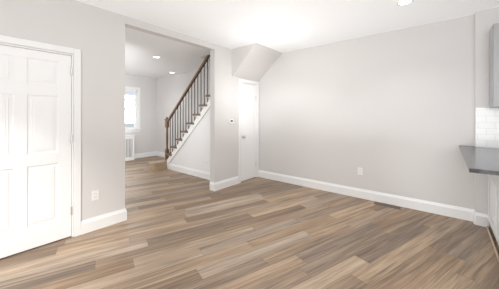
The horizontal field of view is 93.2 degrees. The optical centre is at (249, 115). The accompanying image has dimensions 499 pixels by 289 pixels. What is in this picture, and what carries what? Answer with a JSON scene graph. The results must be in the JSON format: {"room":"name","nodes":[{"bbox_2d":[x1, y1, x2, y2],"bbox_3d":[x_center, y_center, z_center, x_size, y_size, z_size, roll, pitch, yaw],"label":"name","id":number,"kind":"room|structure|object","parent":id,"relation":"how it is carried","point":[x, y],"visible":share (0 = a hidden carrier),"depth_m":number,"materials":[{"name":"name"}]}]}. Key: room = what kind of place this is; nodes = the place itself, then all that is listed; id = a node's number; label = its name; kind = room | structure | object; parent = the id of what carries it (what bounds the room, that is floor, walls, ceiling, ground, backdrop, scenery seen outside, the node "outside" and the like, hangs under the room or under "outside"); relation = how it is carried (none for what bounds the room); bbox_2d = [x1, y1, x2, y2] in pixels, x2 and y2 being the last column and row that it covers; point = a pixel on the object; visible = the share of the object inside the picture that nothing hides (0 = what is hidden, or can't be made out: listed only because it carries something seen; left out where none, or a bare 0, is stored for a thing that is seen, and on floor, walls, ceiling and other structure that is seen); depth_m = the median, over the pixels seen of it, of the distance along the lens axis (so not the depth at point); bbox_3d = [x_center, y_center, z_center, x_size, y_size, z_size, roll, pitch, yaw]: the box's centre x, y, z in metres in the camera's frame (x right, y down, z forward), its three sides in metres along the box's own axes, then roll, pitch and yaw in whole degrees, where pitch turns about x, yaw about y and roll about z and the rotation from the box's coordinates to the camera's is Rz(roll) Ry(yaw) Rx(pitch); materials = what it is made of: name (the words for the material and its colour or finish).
{"room":"kitchen","nodes":[
{"label":"kitchen","id":0,"kind":"room"},
{"bbox_2d":[0,0,258,220],"bbox_3d":[-2.005,0.025,2.686,0.120,2.650,6.760,0,0,40],"label":"wall","id":1,"kind":"structure","parent":0,"point":[95,35],"depth_m":2.88,"materials":[{"name":"beige paint"}]},
{"bbox_2d":[0,45,71,258],"bbox_3d":[-2.254,0.335,2.328,0.051,2.007,0.830,0,0,40],"label":"door","id":2,"kind":"structure","parent":1,"relation":"in","point":[35,150],"depth_m":2.40,"materials":[{"name":"white paint"}]},
{"bbox_2d":[0,35,80,236],"bbox_3d":[-2.280,0.297,2.342,0.138,2.105,0.990,0,0,40],"label":"door frame","id":3,"kind":"structure","parent":1,"relation":"attached to","point":[74,54],"depth_m":2.64,"materials":[{"name":"white wood"}]},
{"bbox_2d":[92,190,98,200],"bbox_3d":[-1.828,0.940,2.798,0.008,0.115,0.075,0,0,40],"label":"outlet","id":4,"kind":"object","parent":1,"relation":"attached to","point":[95,194],"visible":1,"depth_m":2.80,"materials":[{"name":"white plastic"}]},
{"bbox_2d":[81,208,126,234],"bbox_3d":[-1.769,1.274,2.887,0.046,0.152,0.501,0,0,40],"label":"baseboard","id":5,"kind":"structure","parent":1,"relation":"attached to","point":[118,216],"depth_m":2.85,"materials":[{"name":"white wood"}]},
{"bbox_2d":[212,176,238,190],"bbox_3d":[-0.439,1.274,4.484,0.046,0.152,0.641,0,0,40],"label":"baseboard","id":6,"kind":"structure","parent":1,"relation":"attached to","point":[232,181],"depth_m":4.43,"materials":[{"name":"white wood"}]},
{"bbox_2d":[241,83,255,180],"bbox_3d":[-0.005,0.335,4.984,0.105,2.007,0.510,0,0,40],"label":"closet door","id":7,"kind":"structure","parent":1,"relation":"in","point":[248,131],"depth_m":4.99,"materials":[{"name":"white paint"}]},
{"bbox_2d":[238,79,258,182],"bbox_3d":[-0.052,0.300,5.016,0.138,2.100,0.660,0,0,40],"label":"door frame","id":8,"kind":"structure","parent":1,"relation":"attached to","point":[249,82],"depth_m":4.90,"materials":[{"name":"white wood"}]},
{"bbox_2d":[125,74,156,153],"bbox_3d":[-4.776,0.025,6.296,0.200,2.650,4.760,0,0,40],"label":"wall","id":9,"kind":"structure","parent":0,"point":[145,138],"depth_m":7.79,"materials":[{"name":"beige paint"}]},
{"bbox_2d":[125,86,140,132],"bbox_3d":[-3.915,-0.203,7.284,0.260,1.425,1.050,0,0,40],"label":"window","id":10,"kind":"structure","parent":9,"relation":"in","point":[132,109],"depth_m":7.52,"materials":[{"name":"white glass"}]},
{"bbox_2d":[134,151,155,158],"bbox_3d":[-4.693,1.274,6.227,0.016,0.152,4.760,0,0,40],"label":"baseboard","id":11,"kind":"structure","parent":9,"relation":"attached to","point":[147,154],"depth_m":7.74,"materials":[{"name":"white wood"}]},
{"bbox_2d":[170,108,209,172],"bbox_3d":[-1.239,0.330,5.380,2.150,2.040,0.080,0,0,40],"label":"wall","id":12,"kind":"structure","parent":0,"point":[193,152],"depth_m":5.24,"materials":[{"name":"white paint"}]},
{"bbox_2d":[167,163,209,179],"bbox_3d":[-1.270,1.274,5.343,2.151,0.152,0.016,0,0,40],"label":"baseboard","id":13,"kind":"structure","parent":12,"relation":"attached to","point":[191,171],"depth_m":5.42,"materials":[{"name":"white wood"}]},
{"bbox_2d":[0,156,498,288],"bbox_3d":[-1.421,1.400,2.200,10.600,0.100,7.160,0,0,40],"label":"floor","id":14,"kind":"structure","parent":0,"point":[177,230],"depth_m":2.44,"materials":[{"name":"brown wood"}]},
{"bbox_2d":[125,134,134,160],"bbox_3d":[-3.846,0.965,7.064,0.234,0.770,0.740,0,0,40],"label":"radiator cover","id":15,"kind":"object","parent":14,"relation":"on","point":[129,147],"visible":0.33,"depth_m":7.21,"materials":[{"name":"white"}]},
{"bbox_2d":[149,55,209,170],"bbox_3d":[-1.233,-0.250,5.609,2.425,3.200,1.276,0,0,40],"label":"staircase","id":16,"kind":"structure","parent":14,"relation":"on","point":[160,164],"depth_m":5.65,"materials":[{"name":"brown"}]},
{"bbox_2d":[373,202,401,209],"bbox_3d":[2.073,1.347,3.551,0.360,0.006,0.110,0,0,40],"label":"floor vent","id":17,"kind":"object","parent":14,"relation":"in","point":[388,205],"visible":1,"depth_m":3.54,"materials":[{"name":"brown metal"}]},
{"bbox_2d":[487,177,490,236],"bbox_3d":[2.941,0.882,2.430,0.632,0.935,0.612,0,0,40],"label":"base cabinet","id":18,"kind":"object","parent":14,"relation":"on","point":[489,178],"depth_m":2.81,"materials":[{"name":"white paint"}]},
{"bbox_2d":[491,177,498,256],"bbox_3d":[2.607,0.882,2.029,0.632,0.935,0.672,0,0,40],"label":"base cabinet","id":19,"kind":"object","parent":14,"relation":"on","point":[494,180],"depth_m":2.41,"materials":[{"name":"white paint"}]},
{"bbox_2d":[459,145,498,176],"bbox_3d":[2.514,0.400,2.088,0.930,0.029,1.688,0,0,40],"label":"countertop","id":20,"kind":"structure","parent":19,"relation":"on","point":[477,160],"depth_m":2.09,"materials":[{"name":"grey stone"}]},
{"bbox_2d":[76,0,498,77],"bbox_3d":[-1.421,-2.100,2.200,10.600,1.600,7.160,0,0,40],"label":"ceiling","id":21,"kind":"structure","parent":0,"point":[290,25],"depth_m":3.25,"materials":[{"name":"white paint"}]},
{"bbox_2d":[232,43,281,80],"bbox_3d":[0.163,-1.035,4.719,0.610,0.530,0.860,0,0,40],"label":"ceiling soffit","id":22,"kind":"structure","parent":21,"relation":"attached to","point":[255,61],"depth_m":4.58,"materials":[{"name":"beige paint"}]},
{"bbox_2d":[396,0,413,5],"bbox_3d":[1.772,-1.297,2.689,0.170,0.006,0.170,0,0,40],"label":"recessed light","id":23,"kind":"object","parent":21,"relation":"in","point":[402,2],"visible":1,"depth_m":2.70,"materials":[{"name":"white"}]},
{"bbox_2d":[157,7,498,227],"bbox_3d":[0.774,0.025,4.835,10.600,2.650,0.300,0,0,40],"label":"wall","id":24,"kind":"structure","parent":0,"point":[391,112],"depth_m":3.70,"materials":[{"name":"beige paint"}]},
{"bbox_2d":[156,151,164,156],"bbox_3d":[-2.447,1.274,7.443,1.850,0.152,0.016,0,0,40],"label":"baseboard","id":25,"kind":"structure","parent":24,"relation":"attached to","point":[161,154],"depth_m":7.87,"materials":[{"name":"white wood"}]},
{"bbox_2d":[358,167,362,174],"bbox_3d":[1.823,0.910,3.890,0.075,0.115,0.008,0,0,40],"label":"outlet","id":26,"kind":"object","parent":24,"relation":"attached to","point":[360,171],"visible":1,"depth_m":3.88,"materials":[{"name":"white plastic"}]},
{"bbox_2d":[259,170,475,223],"bbox_3d":[1.528,1.274,4.115,3.480,0.152,0.040,0,0,40],"label":"baseboard","id":27,"kind":"structure","parent":24,"relation":"attached to","point":[467,214],"depth_m":3.68,"materials":[{"name":"white wood"}]},
{"bbox_2d":[475,108,498,147],"bbox_3d":[3.702,0.142,2.193,2.319,0.484,0.010,0,0,40],"label":"tile backsplash","id":28,"kind":"structure","parent":24,"relation":"attached to","point":[486,127],"depth_m":2.87,"materials":[{"name":"white tile"}]},
{"bbox_2d":[489,23,498,107],"bbox_3d":[3.131,-0.560,2.430,0.900,0.920,0.355,0,0,40],"label":"upper cabinet","id":29,"kind":"object","parent":24,"relation":"attached to","point":[494,66],"visible":1,"depth_m":2.60,"materials":[{"name":"grey paint"}]}
]}

